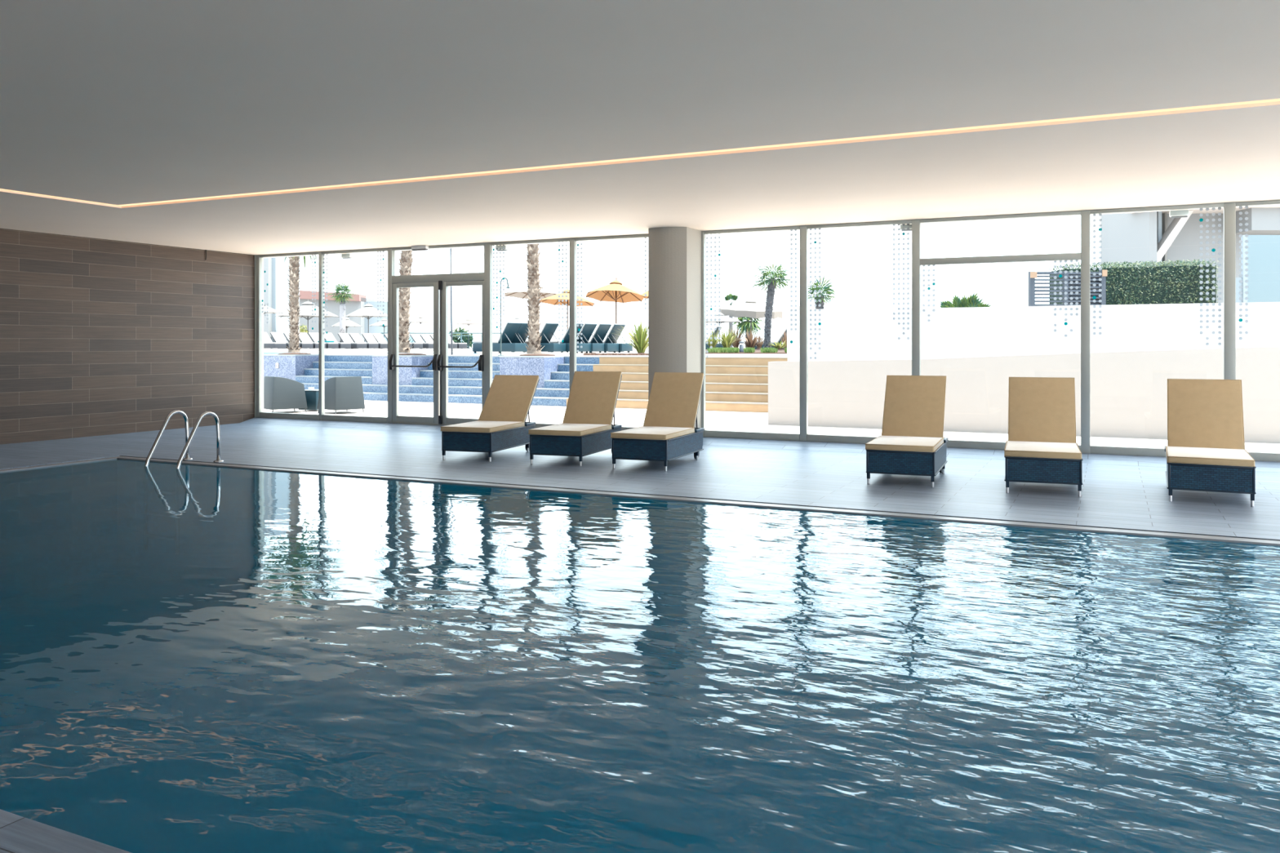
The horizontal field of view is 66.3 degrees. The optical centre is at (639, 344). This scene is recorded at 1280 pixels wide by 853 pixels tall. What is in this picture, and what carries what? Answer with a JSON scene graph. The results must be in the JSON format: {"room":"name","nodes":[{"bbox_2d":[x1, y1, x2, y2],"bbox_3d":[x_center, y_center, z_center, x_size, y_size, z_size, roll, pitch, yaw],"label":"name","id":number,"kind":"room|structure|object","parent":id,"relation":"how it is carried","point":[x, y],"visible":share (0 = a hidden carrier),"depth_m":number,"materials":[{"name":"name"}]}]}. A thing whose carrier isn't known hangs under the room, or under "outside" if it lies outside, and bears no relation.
{"room":"indoor swimming pool","nodes":[
{"label":"indoor swimming pool","id":0,"kind":"room"},
{"bbox_2d":[0,228,254,444],"bbox_3d":[-10.836,0.054,10.284,0.300,3.392,16.988,0,0,26],"label":"wall","id":1,"kind":"structure","parent":0,"point":[99,336],"depth_m":15.43,"materials":[{"name":"brown wood"}]},
{"bbox_2d":[254,254,263,417],"bbox_3d":[-7.110,0.054,18.039,0.320,3.392,0.220,0,0,26],"label":"trim","id":2,"kind":"structure","parent":1,"relation":"attached to","point":[255,255],"depth_m":17.89,"materials":[{"name":"grey metal"}]},
{"bbox_2d":[0,458,1279,852],"bbox_3d":[0.478,1.420,5.337,18.550,0.001,6.360,0,0,26],"label":"water","id":3,"kind":"object","parent":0,"point":[194,659],"visible":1,"depth_m":4.26,"materials":[{"name":"liquid"}]},
{"bbox_2d":[0,0,1279,257],"bbox_3d":[-0.638,-1.792,5.688,22.665,0.300,17.508,0,0,26],"label":"ceiling","id":4,"kind":"structure","parent":0,"point":[115,102],"depth_m":6.86,"materials":[{"name":"paint"}]},
{"bbox_2d":[0,98,1279,206],"bbox_3d":[0.044,-1.683,4.375,17.676,0.038,7.906,0,0,26],"label":"recessed light","id":5,"kind":"object","parent":4,"relation":"in","point":[1272,100],"visible":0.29,"depth_m":8.26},
{"bbox_2d":[0,188,107,204],"bbox_3d":[-7.843,-1.683,8.153,0.186,0.038,7.526,0,0,26],"label":"diffuser","id":6,"kind":"object","parent":5,"relation":"attached to","point":[0,188],"depth_m":10.98,"materials":[{"name":"plastic"}]},
{"bbox_2d":[0,417,1279,852],"bbox_3d":[-0.651,1.535,5.661,22.065,0.430,16.848,0,0,26],"label":"floor","id":7,"kind":"structure","parent":0,"point":[1119,491],"depth_m":10.86,"materials":[{"name":"grey tile"}]},
{"bbox_2d":[144,409,223,468],"bbox_3d":[-5.401,1.593,11.617,0.646,1.614,0.648,0,0,26],"label":"pool ladder","id":8,"kind":"object","parent":7,"relation":"attached to","point":[188,437],"visible":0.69,"depth_m":11.69,"materials":[{"name":"silver metal"}]},
{"bbox_2d":[256,251,318,419],"bbox_3d":[-6.321,-0.160,17.605,1.481,2.960,0.078,0,0,26],"label":"window","id":9,"kind":"structure","parent":7,"relation":"on","point":[259,257],"depth_m":17.86,"materials":[{"name":"grey metal"}]},
{"bbox_2d":[318,248,387,422],"bbox_3d":[-4.954,-0.160,16.950,1.507,2.960,0.078,0,0,26],"label":"window","id":10,"kind":"structure","parent":7,"relation":"on","point":[322,416],"depth_m":17.22,"materials":[{"name":"grey metal"}]},
{"bbox_2d":[387,242,484,425],"bbox_3d":[-3.375,-0.160,16.169,1.971,2.960,0.187,0,0,26],"label":"door","id":11,"kind":"structure","parent":7,"relation":"on","point":[440,282],"depth_m":16.16,"materials":[{"name":"grey metal"}]},
{"bbox_2d":[440,374,539,462],"bbox_3d":[-1.879,0.904,12.547,0.695,0.993,1.521,0,0,18],"label":"sun lounger","id":12,"kind":"object","parent":7,"relation":"on","point":[501,424],"visible":1,"depth_m":12.65,"materials":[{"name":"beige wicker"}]},
{"bbox_2d":[440,420,524,432],"bbox_3d":[-1.960,1.022,12.308,0.669,0.062,1.015,0,0,18],"label":"seat cushion","id":13,"kind":"object","parent":12,"relation":"on","point":[478,426],"depth_m":12.05,"materials":[{"name":"beige fabric"}]},
{"bbox_2d":[478,375,538,422],"bbox_3d":[-1.734,0.716,13.002,0.647,0.608,0.528,0,0,18],"label":"cushion","id":14,"kind":"object","parent":12,"relation":"on","point":[509,398],"depth_m":12.97,"materials":[{"name":"beige fabric"}]},
{"bbox_2d":[484,238,569,428],"bbox_3d":[-1.774,-0.160,15.427,1.558,2.960,0.078,0,0,26],"label":"window","id":15,"kind":"structure","parent":7,"relation":"on","point":[488,246],"depth_m":15.70,"materials":[{"name":"glass"}]},
{"bbox_2d":[528,371,622,466],"bbox_3d":[-0.760,0.871,12.067,0.695,1.058,1.427,0,0,19],"label":"sun lounger","id":16,"kind":"object","parent":7,"relation":"on","point":[586,428],"visible":0.94,"depth_m":12.28,"materials":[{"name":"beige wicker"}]},
{"bbox_2d":[528,422,611,435],"bbox_3d":[-0.832,1.022,11.875,0.669,0.062,1.015,0,0,19],"label":"seat cushion","id":17,"kind":"object","parent":16,"relation":"on","point":[564,428],"depth_m":11.65,"materials":[{"name":"beige fabric"}]},
{"bbox_2d":[563,371,622,424],"bbox_3d":[-0.606,0.683,12.514,0.647,0.674,0.436,0,0,19],"label":"cushion","id":18,"kind":"object","parent":16,"relation":"on","point":[593,395],"depth_m":12.49,"materials":[{"name":"beige fabric"}]},
{"bbox_2d":[569,234,648,431],"bbox_3d":[-0.333,-0.160,14.737,1.632,2.960,0.078,0,0,26],"label":"window","id":19,"kind":"structure","parent":7,"relation":"on","point":[572,241],"depth_m":15.03,"materials":[{"name":"grey metal"}]},
{"bbox_2d":[0,456,1279,852],"bbox_3d":[0.478,1.463,5.337,18.830,0.114,6.640,0,0,26],"label":"trim","id":20,"kind":"structure","parent":7,"relation":"attached to","point":[18,833],"depth_m":7.58,"materials":[{"name":"tile"}]},
{"bbox_2d":[610,372,704,471],"bbox_3d":[0.243,0.871,11.609,0.695,1.058,1.427,0,0,22],"label":"sun lounger","id":21,"kind":"object","parent":7,"relation":"on","point":[668,432],"visible":1,"depth_m":11.82,"materials":[{"name":"beige fabric"}]},
{"bbox_2d":[610,426,694,439],"bbox_3d":[0.163,1.022,11.420,0.669,0.062,1.015,0,0,22],"label":"seat cushion","id":22,"kind":"object","parent":21,"relation":"on","point":[642,433],"depth_m":11.14,"materials":[{"name":"beige fabric"}]},
{"bbox_2d":[644,372,703,427],"bbox_3d":[0.417,0.683,12.049,0.647,0.674,0.436,0,0,22],"label":"cushion","id":23,"kind":"object","parent":21,"relation":"on","point":[674,397],"depth_m":12.02,"materials":[{"name":"beige fabric"}]},
{"bbox_2d":[701,226,799,440],"bbox_3d":[1.539,-0.160,13.840,1.486,2.960,0.078,0,0,26],"label":"window","id":24,"kind":"structure","parent":7,"relation":"on","point":[714,433],"depth_m":14.04,"materials":[{"name":"grey metal"}]},
{"bbox_2d":[800,219,911,444],"bbox_3d":[2.893,-0.160,13.192,1.512,2.960,0.078,0,0,26],"label":"window","id":25,"kind":"structure","parent":7,"relation":"on","point":[804,436],"depth_m":13.45,"materials":[{"name":"grey metal"}]},
{"bbox_2d":[865,375,948,487],"bbox_3d":[2.845,0.871,10.377,0.695,1.058,1.427,0,0,22],"label":"sun lounger","id":26,"kind":"object","parent":7,"relation":"on","point":[912,441],"visible":1,"depth_m":10.63,"materials":[{"name":"beige fabric"}]},
{"bbox_2d":[865,435,943,452],"bbox_3d":[2.762,1.022,10.189,0.669,0.062,1.015,0,0,22],"label":"seat cushion","id":27,"kind":"object","parent":26,"relation":"on","point":[882,443],"depth_m":9.85,"materials":[{"name":"beige fabric"}]},
{"bbox_2d":[882,375,946,437],"bbox_3d":[3.025,0.683,10.814,0.647,0.674,0.436,0,0,22],"label":"cushion","id":28,"kind":"object","parent":26,"relation":"on","point":[914,406],"depth_m":10.79,"materials":[{"name":"beige fabric"}]},
{"bbox_2d":[911,210,1080,450],"bbox_3d":[4.485,-0.160,12.429,2.023,2.960,0.078,0,0,26],"label":"window","id":29,"kind":"structure","parent":7,"relation":"on","point":[917,261],"depth_m":12.58,"materials":[{"name":"grey metal"}]},
{"bbox_2d":[1004,377,1083,497],"bbox_3d":[4.011,0.871,9.780,0.695,1.058,1.427,0,0,22],"label":"sun lounger","id":30,"kind":"object","parent":7,"relation":"on","point":[1042,446],"visible":1,"depth_m":10.05,"materials":[{"name":"beige fabric"}]},
{"bbox_2d":[1008,377,1075,443],"bbox_3d":[4.185,0.683,10.219,0.647,0.674,0.436,0,0,22],"label":"cushion","id":31,"kind":"object","parent":30,"relation":"on","point":[1041,409],"depth_m":10.19,"materials":[{"name":"beige fabric"}]},
{"bbox_2d":[1004,440,1081,459],"bbox_3d":[3.931,1.022,9.591,0.669,0.062,1.015,0,0,22],"label":"seat cushion","id":32,"kind":"object","parent":30,"relation":"on","point":[1014,450],"depth_m":9.23,"materials":[{"name":"beige fabric"}]},
{"bbox_2d":[1080,203,1224,457],"bbox_3d":[6.075,-0.160,11.668,1.512,2.960,0.078,0,0,26],"label":"window","id":33,"kind":"structure","parent":7,"relation":"on","point":[1086,447],"depth_m":11.92,"materials":[{"name":"grey metal"}]},
{"bbox_2d":[1164,378,1256,506],"bbox_3d":[5.333,0.871,9.222,0.695,1.058,1.427,0,0,28],"label":"sun lounger","id":34,"kind":"object","parent":7,"relation":"on","point":[1205,451],"visible":1,"depth_m":9.46,"materials":[{"name":"beige fabric"}]},
{"bbox_2d":[1168,379,1244,449],"bbox_3d":[5.552,0.683,9.640,0.647,0.674,0.436,0,0,28],"label":"cushion","id":35,"kind":"object","parent":34,"relation":"on","point":[1202,413],"depth_m":9.61,"materials":[{"name":"beige fabric"}]},
{"bbox_2d":[1165,445,1254,466],"bbox_3d":[5.233,1.022,9.042,0.669,0.062,1.015,0,0,28],"label":"seat cushion","id":36,"kind":"object","parent":34,"relation":"on","point":[1176,455],"depth_m":8.75,"materials":[{"name":"beige fabric"}]},
{"bbox_2d":[1223,200,1279,462],"bbox_3d":[7.446,-0.160,11.011,1.535,2.960,0.078,0,0,26],"label":"window","id":37,"kind":"structure","parent":7,"relation":"on","point":[1229,208],"depth_m":11.27,"materials":[{"name":"grey metal"}]},
{"bbox_2d":[648,226,701,427],"bbox_3d":[0.496,-0.121,13.947,0.555,3.042,0.671,0,0,26],"label":"pillar","id":38,"kind":"structure","parent":0,"point":[674,253],"depth_m":13.67,"materials":[{"name":"grey paint"}]},
{"label":"outside","id":39,"kind":"structure","parent":0,"visible":0},
{"bbox_2d":[263,400,1279,453],"bbox_3d":[-9.723,1.550,-2.938,75.000,0.300,53.500,0,0,26],"label":"ground","id":40,"kind":"structure","parent":39,"point":[626,417],"depth_m":17.91,"materials":[{"name":"stone"}]},
{"bbox_2d":[263,376,307,412],"bbox_3d":[-7.402,1.024,20.343,0.754,0.757,0.697,0,0,-40],"label":"armchair","id":41,"kind":"object","parent":40,"relation":"on","point":[279,393],"visible":0.97,"depth_m":20.07,"materials":[{"name":"grey"}]},
{"bbox_2d":[297,389,318,409],"bbox_3d":[-6.966,1.163,20.900,0.460,0.413,0.460,0,0,16],"label":"side table","id":42,"kind":"object","parent":40,"relation":"on","point":[312,396],"visible":0.51,"depth_m":20.66,"materials":[{"name":"blue"}]},
{"bbox_2d":[316,376,364,414],"bbox_3d":[-6.147,1.024,20.192,0.754,0.757,0.697,0,0,44],"label":"armchair","id":43,"kind":"object","parent":40,"relation":"on","point":[346,393],"visible":0.91,"depth_m":19.92,"materials":[{"name":"grey"}]},
{"bbox_2d":[295,355,600,406],"bbox_3d":[-9.778,0.839,27.215,18.850,1.122,1.858,0,0,26],"label":"steps","id":44,"kind":"structure","parent":40,"relation":"on","point":[464,384],"depth_m":24.64,"materials":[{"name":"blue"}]},
{"bbox_2d":[263,352,327,380],"bbox_3d":[-9.939,0.807,27.640,1.789,1.185,1.212,0,0,26],"label":"planter","id":45,"kind":"object","parent":44,"relation":"on","point":[291,365],"visible":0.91,"depth_m":26.99,"materials":[{"name":"blue tile"}]},
{"bbox_2d":[284,255,318,352],"bbox_3d":[-9.754,-2.434,27.804,2.908,5.292,2.848,0,0,4],"label":"palm tree","id":46,"kind":"object","parent":45,"relation":"on","point":[294,313],"visible":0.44,"depth_m":27.71,"materials":[{"name":"plant"}]},
{"bbox_2d":[371,353,433,385],"bbox_3d":[-6.145,0.807,25.822,1.296,1.185,1.212,0,0,26],"label":"planter","id":47,"kind":"object","parent":44,"relation":"on","point":[380,362],"visible":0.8,"depth_m":25.35,"materials":[{"name":"blue tile"}]},
{"bbox_2d":[396,250,415,352],"bbox_3d":[-6.044,-2.871,26.255,2.968,6.166,2.905,0,0,-26],"label":"palm tree","id":48,"kind":"object","parent":47,"relation":"in","point":[406,260],"visible":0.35,"depth_m":25.97,"materials":[{"name":"plant"}]},
{"bbox_2d":[499,353,564,387],"bbox_3d":[-2.590,0.807,24.120,1.259,1.185,1.212,0,0,26],"label":"planter","id":49,"kind":"object","parent":44,"relation":"on","point":[542,365],"visible":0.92,"depth_m":23.59,"materials":[{"name":"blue tile"}]},
{"bbox_2d":[524,243,545,353],"bbox_3d":[-2.728,-2.979,24.274,2.973,6.382,2.989,0,0,-18],"label":"palm tree","id":50,"kind":"object","parent":49,"relation":"in","point":[532,261],"visible":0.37,"depth_m":24.20,"materials":[{"name":"plant"}]},
{"bbox_2d":[566,356,787,413],"bbox_3d":[1.225,0.839,21.945,5.550,1.122,1.858,0,0,26],"label":"stone steps","id":51,"kind":"structure","parent":40,"relation":"on","point":[732,384],"depth_m":21.75,"materials":[{"name":"stone"}]},
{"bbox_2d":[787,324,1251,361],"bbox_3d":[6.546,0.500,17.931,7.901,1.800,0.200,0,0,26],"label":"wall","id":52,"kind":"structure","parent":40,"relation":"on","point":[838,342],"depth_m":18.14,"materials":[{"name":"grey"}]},
{"bbox_2d":[768,346,1279,443],"bbox_3d":[8.560,0.600,14.284,13.900,1.600,0.220,0,0,26],"label":"wall","id":53,"kind":"structure","parent":40,"relation":"on","point":[1128,390],"depth_m":15.28,"materials":[{"name":"grey"}]},
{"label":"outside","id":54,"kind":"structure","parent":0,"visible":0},
{"bbox_2d":[263,346,786,357],"bbox_3d":[32.482,0.990,79.388,130.000,1.420,128.740,0,0,26],"label":"terrace","id":55,"kind":"object","parent":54,"point":[494,353],"depth_m":28.26,"materials":[{"name":"stone"}]},
{"bbox_2d":[263,332,286,348],"bbox_3d":[-18.843,-0.191,49.862,1.950,0.941,0.660,0,0,37],"label":"lounger","id":56,"kind":"object","parent":55,"relation":"on","point":[268,343],"visible":0.54,"depth_m":49.40,"materials":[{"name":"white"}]},
{"bbox_2d":[263,256,299,342],"bbox_3d":[-24.468,-4.233,64.500,2.409,9.026,5.000,0,0,0],"label":"tower building","id":57,"kind":"structure","parent":55,"relation":"on","point":[276,276],"depth_m":62.72,"materials":[{"name":"grey"}]},
{"bbox_2d":[270,332,300,348],"bbox_3d":[-18.339,-0.191,50.507,1.950,0.941,0.660,0,0,40],"label":"lounger","id":58,"kind":"object","parent":55,"relation":"on","point":[277,336],"visible":0.48,"depth_m":50.72,"materials":[{"name":"grey"}]},
{"bbox_2d":[275,299,339,334],"bbox_3d":[-20.992,-1.288,62.000,3.697,3.135,3.697,0,0,37],"label":"parasol","id":59,"kind":"object","parent":55,"relation":"on","point":[305,308],"visible":0.71,"depth_m":61.29,"materials":[{"name":"grey"}]},
{"bbox_2d":[298,332,325,348],"bbox_3d":[-17.412,-0.191,51.693,1.950,0.941,0.660,0,0,37],"label":"lounger","id":60,"kind":"object","parent":55,"relation":"on","point":[304,337],"visible":0.39,"depth_m":51.85,"materials":[{"name":"grey"}]},
{"bbox_2d":[307,332,338,348],"bbox_3d":[-16.950,-0.191,52.283,1.950,0.941,0.660,0,0,36],"label":"lounger","id":61,"kind":"object","parent":55,"relation":"on","point":[314,336],"visible":0.43,"depth_m":52.17,"materials":[{"name":"grey"}]},
{"bbox_2d":[324,333,351,348],"bbox_3d":[-16.461,-0.191,52.910,1.950,0.941,0.660,0,0,38],"label":"lounger","id":62,"kind":"object","parent":55,"relation":"on","point":[329,336],"visible":0.4,"depth_m":52.93,"materials":[{"name":"grey"}]},
{"bbox_2d":[328,281,355,342],"bbox_3d":[-18.302,-1.837,59.996,2.044,4.233,1.875,0,0,-10],"label":"palm tree","id":63,"kind":"object","parent":55,"relation":"on","point":[341,296],"visible":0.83,"depth_m":59.84,"materials":[{"name":"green plant"}]},
{"bbox_2d":[330,316,362,333],"bbox_3d":[-21.541,-0.922,72.000,2.109,2.404,2.109,0,0,37],"label":"parasol","id":64,"kind":"object","parent":55,"relation":"on","point":[348,322],"visible":0.72,"depth_m":71.59,"materials":[{"name":"grey"}]},
{"bbox_2d":[337,333,367,348],"bbox_3d":[-15.825,-0.191,53.723,1.950,0.941,0.660,0,0,38],"label":"lounger","id":65,"kind":"object","parent":55,"relation":"on","point":[345,338],"visible":0.62,"depth_m":53.70,"materials":[{"name":"grey"}]},
{"bbox_2d":[299,289,414,342],"bbox_3d":[-25.479,-2.115,82.500,12.772,4.789,9.000,0,0,0],"label":"hotel building","id":66,"kind":"structure","parent":55,"relation":"on","point":[352,305],"depth_m":78.49,"materials":[{"name":"grey"}]},
{"bbox_2d":[348,333,378,348],"bbox_3d":[-15.374,-0.191,54.298,1.950,0.941,0.660,0,0,36],"label":"lounger","id":67,"kind":"object","parent":55,"relation":"on","point":[356,337],"visible":0.52,"depth_m":54.34,"materials":[{"name":"grey"}]},
{"bbox_2d":[346,302,387,333],"bbox_3d":[-17.726,-1.259,64.000,2.812,3.078,2.812,0,0,37],"label":"parasol","id":68,"kind":"object","parent":55,"relation":"on","point":[367,311],"visible":0.8,"depth_m":63.35,"materials":[{"name":"grey"}]},
{"bbox_2d":[263,348,472,351],"bbox_3d":[-12.532,0.220,46.007,11.515,0.120,3.260,0,0,0],"label":"pebbles","id":69,"kind":"object","parent":55,"relation":"on","point":[264,349],"visible":0.61,"depth_m":44.71,"materials":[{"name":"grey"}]},
{"bbox_2d":[263,351,479,354],"bbox_3d":[-9.988,0.287,33.327,8.906,0.026,8.819,0,0,-9],"label":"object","id":70,"kind":"object","parent":55,"relation":"in","point":[264,353],"visible":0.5,"depth_m":33.24,"materials":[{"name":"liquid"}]},
{"bbox_2d":[361,333,387,349],"bbox_3d":[-14.861,-0.191,54.955,1.950,0.941,0.660,0,0,40],"label":"lounger","id":71,"kind":"object","parent":55,"relation":"on","point":[369,338],"visible":0.45,"depth_m":55.07,"materials":[{"name":"grey"}]},
{"bbox_2d":[409,333,433,348],"bbox_3d":[-12.782,-0.191,57.615,1.950,0.941,0.660,0,0,40],"label":"lounger","id":72,"kind":"object","parent":55,"relation":"on","point":[416,338],"visible":0.52,"depth_m":57.66,"materials":[{"name":"grey"}]},
{"bbox_2d":[449,248,453,355],"bbox_3d":[-5.018,-1.601,26.964,0.446,3.764,0.139,0,0,1],"label":"lamp post","id":73,"kind":"object","parent":55,"relation":"on","point":[451,340],"visible":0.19,"depth_m":26.99,"materials":[{"name":"grey metal"}]},
{"bbox_2d":[381,332,540,342],"bbox_3d":[-11.963,-0.276,66.000,11.030,1.112,0.090,0,0,0],"label":"glass balustrade","id":74,"kind":"object","parent":55,"relation":"on","point":[461,333],"visible":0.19,"depth_m":65.97,"materials":[{"name":"clear glass"}]},
{"bbox_2d":[448,327,474,347],"bbox_3d":[-13.247,-0.375,71.995,2.041,1.981,2.117,0,0,26],"label":"shrub","id":75,"kind":"object","parent":55,"relation":"on","point":[466,338],"visible":0.45,"depth_m":71.57,"materials":[{"name":"green plant"}]},
{"bbox_2d":[472,321,528,352],"bbox_3d":[-4.721,-0.244,33.112,1.950,1.049,0.660,0,0,35],"label":"lounger","id":76,"kind":"object","parent":55,"relation":"on","point":[510,330],"visible":0.81,"depth_m":32.74,"materials":[{"name":"blue"}]},
{"bbox_2d":[497,277,510,355],"bbox_3d":[-3.558,-0.744,25.600,0.325,2.048,0.176,0,0,0],"label":"shower","id":77,"kind":"object","parent":55,"relation":"on","point":[508,286],"visible":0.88,"depth_m":25.59,"materials":[{"name":"grey metal"}]},
{"bbox_2d":[498,322,541,352],"bbox_3d":[-4.350,-0.244,33.662,1.950,1.049,0.660,0,0,35],"label":"lounger","id":78,"kind":"object","parent":55,"relation":"on","point":[522,331],"visible":0.38,"depth_m":33.33,"materials":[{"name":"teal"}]},
{"bbox_2d":[504,285,559,299],"bbox_3d":[-5.102,-1.388,47.972,3.014,3.336,3.007,0,0,37],"label":"parasol","id":79,"kind":"object","parent":55,"relation":"on","point":[522,294],"visible":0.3,"depth_m":48.34,"materials":[{"name":"grey"}]},
{"bbox_2d":[503,351,569,355],"bbox_3d":[-3.006,0.246,28.779,1.927,0.067,2.703,0,0,-5],"label":"pebbles","id":80,"kind":"object","parent":55,"relation":"on","point":[508,353],"visible":0.68,"depth_m":27.76,"materials":[{"name":"grey"}]},
{"bbox_2d":[524,322,565,352],"bbox_3d":[-3.518,-0.244,33.912,1.950,1.049,0.660,0,0,35],"label":"lounger","id":81,"kind":"object","parent":55,"relation":"on","point":[548,330],"visible":0.53,"depth_m":33.43,"materials":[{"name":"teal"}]},
{"bbox_2d":[539,287,595,328],"bbox_3d":[-3.275,-1.159,43.964,2.440,2.878,2.431,0,0,37],"label":"parasol","id":82,"kind":"object","parent":55,"relation":"on","point":[553,300],"visible":0.54,"depth_m":43.98,"materials":[{"name":"brown"}]},
{"bbox_2d":[549,322,591,353],"bbox_3d":[-2.677,-0.244,34.212,1.950,1.049,0.660,0,0,35],"label":"lounger","id":83,"kind":"object","parent":55,"relation":"on","point":[586,347],"visible":0.47,"depth_m":33.75,"materials":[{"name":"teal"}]},
{"bbox_2d":[576,323,604,353],"bbox_3d":[-2.234,-0.244,34.712,1.950,1.049,0.660,0,0,35],"label":"lounger","id":84,"kind":"object","parent":55,"relation":"on","point":[588,329],"visible":0.56,"depth_m":34.31,"materials":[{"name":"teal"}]},
{"bbox_2d":[567,323,618,352],"bbox_3d":[-1.740,-0.244,35.262,1.950,1.049,0.660,0,0,35],"label":"lounger","id":85,"kind":"object","parent":55,"relation":"on","point":[602,329],"visible":0.62,"depth_m":34.86,"materials":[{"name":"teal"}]},
{"bbox_2d":[580,323,632,352],"bbox_3d":[-1.250,-0.244,35.812,1.950,1.049,0.660,0,0,35],"label":"lounger","id":86,"kind":"object","parent":55,"relation":"on","point":[614,337],"visible":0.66,"depth_m":35.41,"materials":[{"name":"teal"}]},
{"bbox_2d":[585,277,645,351],"bbox_3d":[-0.969,-1.185,38.417,2.260,2.931,2.232,0,0,37],"label":"parasol","id":87,"kind":"object","parent":55,"relation":"on","point":[615,291],"visible":0.87,"depth_m":38.78,"materials":[{"name":"brown"}]},
{"bbox_2d":[582,352,648,355],"bbox_3d":[-0.622,0.250,26.247,1.889,0.060,1.422,0,0,0],"label":"bark mulch","id":88,"kind":"object","parent":55,"relation":"on","point":[594,353],"visible":0.94,"depth_m":25.61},
{"bbox_2d":[612,317,648,353],"bbox_3d":[-0.034,-0.258,27.488,1.873,1.075,1.871,0,0,26],"label":"plant","id":89,"kind":"object","parent":55,"relation":"on","point":[641,344],"visible":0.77,"depth_m":27.38,"materials":[{"name":"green plant"}]},
{"bbox_2d":[705,311,742,343],"bbox_3d":[3.566,-0.646,44.000,1.933,1.851,1.933,0,0,37],"label":"parasol","id":90,"kind":"object","parent":55,"relation":"on","point":[723,318],"visible":0.57,"depth_m":43.58,"materials":[{"name":"grey"}]},
{"bbox_2d":[724,292,738,347],"bbox_3d":[4.667,-1.208,50.012,0.747,2.976,0.306,0,0,4],"label":"fan palm","id":91,"kind":"object","parent":55,"relation":"on","point":[729,296],"visible":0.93,"depth_m":49.94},
{"bbox_2d":[705,349,786,354],"bbox_3d":[4.431,0.220,36.750,4.771,0.120,12.658,0,0,2],"label":"bed","id":92,"kind":"object","parent":55,"relation":"on","point":[757,351],"visible":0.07,"depth_m":30.50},
{"bbox_2d":[715,327,739,347],"bbox_3d":[2.938,-0.271,33.460,1.175,0.943,1.209,0,0,-18],"label":"plant","id":93,"kind":"object","parent":92,"relation":"on","point":[726,341],"visible":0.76,"depth_m":33.39,"materials":[{"name":"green plant"}]},
{"bbox_2d":[728,327,746,347],"bbox_3d":[3.698,-0.321,37.493,1.193,1.001,1.124,0,0,42],"label":"plant","id":94,"kind":"object","parent":92,"relation":"on","point":[736,344],"visible":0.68,"depth_m":37.40,"materials":[{"name":"green plant"}]},
{"bbox_2d":[706,346,786,352],"bbox_3d":[3.557,0.152,31.593,2.875,0.176,2.140,0,0,2],"label":"grass","id":95,"kind":"structure","parent":92,"relation":"on","point":[717,349],"depth_m":30.68,"materials":[{"name":"green plant"}]},
{"bbox_2d":[736,328,764,348],"bbox_3d":[3.878,-0.189,34.459,1.177,0.778,1.072,0,0,8],"label":"plant","id":96,"kind":"object","parent":92,"relation":"on","point":[751,342],"visible":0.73,"depth_m":34.40,"materials":[{"name":"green plant"}]},
{"bbox_2d":[747,261,797,349],"bbox_3d":[4.980,-1.530,37.066,2.079,3.421,1.920,0,0,36],"label":"palm tree","id":97,"kind":"object","parent":92,"relation":"on","point":[772,282],"visible":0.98,"depth_m":36.89,"materials":[{"name":"plant"}]},
{"bbox_2d":[727,316,764,346],"bbox_3d":[5.718,-0.910,51.962,2.222,2.379,1.996,0,0,6],"label":"palm tree","id":98,"kind":"object","parent":55,"relation":"on","point":[744,326],"visible":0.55,"depth_m":51.66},
{"bbox_2d":[718,296,782,333],"bbox_3d":[5.072,-0.974,45.045,2.916,2.508,2.947,0,0,26],"label":"parasol","id":99,"kind":"object","parent":55,"relation":"on","point":[750,308],"visible":0.85,"depth_m":44.07,"materials":[{"name":"grey"}]},
{"bbox_2d":[796,275,841,309],"bbox_3d":[7.493,-1.335,40.955,2.039,3.230,2.055,0,0,21],"label":"palm tree","id":100,"kind":"object","parent":55,"relation":"on","point":[825,288],"visible":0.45,"depth_m":40.82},
{"bbox_2d":[938,292,991,307],"bbox_3d":[7.932,-0.514,24.026,1.305,1.588,0.353,0,0,2],"label":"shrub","id":101,"kind":"object","parent":55,"relation":"on","point":[971,301],"visible":0.41,"depth_m":24.02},
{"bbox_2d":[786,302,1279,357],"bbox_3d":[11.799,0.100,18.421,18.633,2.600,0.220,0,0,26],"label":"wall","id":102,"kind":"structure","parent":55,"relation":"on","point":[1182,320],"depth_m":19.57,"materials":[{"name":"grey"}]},
{"bbox_2d":[1027,269,1107,306],"bbox_3d":[9.398,-0.684,21.550,1.683,1.929,0.140,0,0,0],"label":"screen","id":103,"kind":"object","parent":55,"relation":"on","point":[1032,276],"visible":0.52,"depth_m":21.53,"materials":[{"name":"grey metal"}]},
{"bbox_2d":[1048,258,1218,305],"bbox_3d":[11.569,-0.856,23.020,3.646,2.311,1.000,0,0,0],"label":"hedge","id":104,"kind":"object","parent":55,"relation":"on","point":[1157,284],"visible":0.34,"depth_m":22.67,"materials":[{"name":"green"}]},
{"bbox_2d":[1100,204,1279,302],"bbox_3d":[21.778,-3.674,36.700,8.681,7.907,6.600,0,0,0],"label":"apartment building","id":105,"kind":"structure","parent":55,"relation":"on","point":[1154,236],"depth_m":35.20,"materials":[{"name":"grey"}]},
{"bbox_2d":[1169,209,1189,217],"bbox_3d":[6.388,-1.554,11.617,0.200,0.082,0.100,0,0,26],"label":"wall light","id":106,"kind":"object","parent":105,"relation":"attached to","point":[1176,213],"visible":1,"depth_m":11.58,"materials":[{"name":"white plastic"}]},
{"bbox_2d":[1235,235,1279,302],"bbox_3d":[13.825,-1.010,20.530,2.936,2.580,0.080,0,0,0],"label":"glass screen","id":107,"kind":"object","parent":55,"relation":"on","point":[1264,251],"visible":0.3,"depth_m":20.50,"materials":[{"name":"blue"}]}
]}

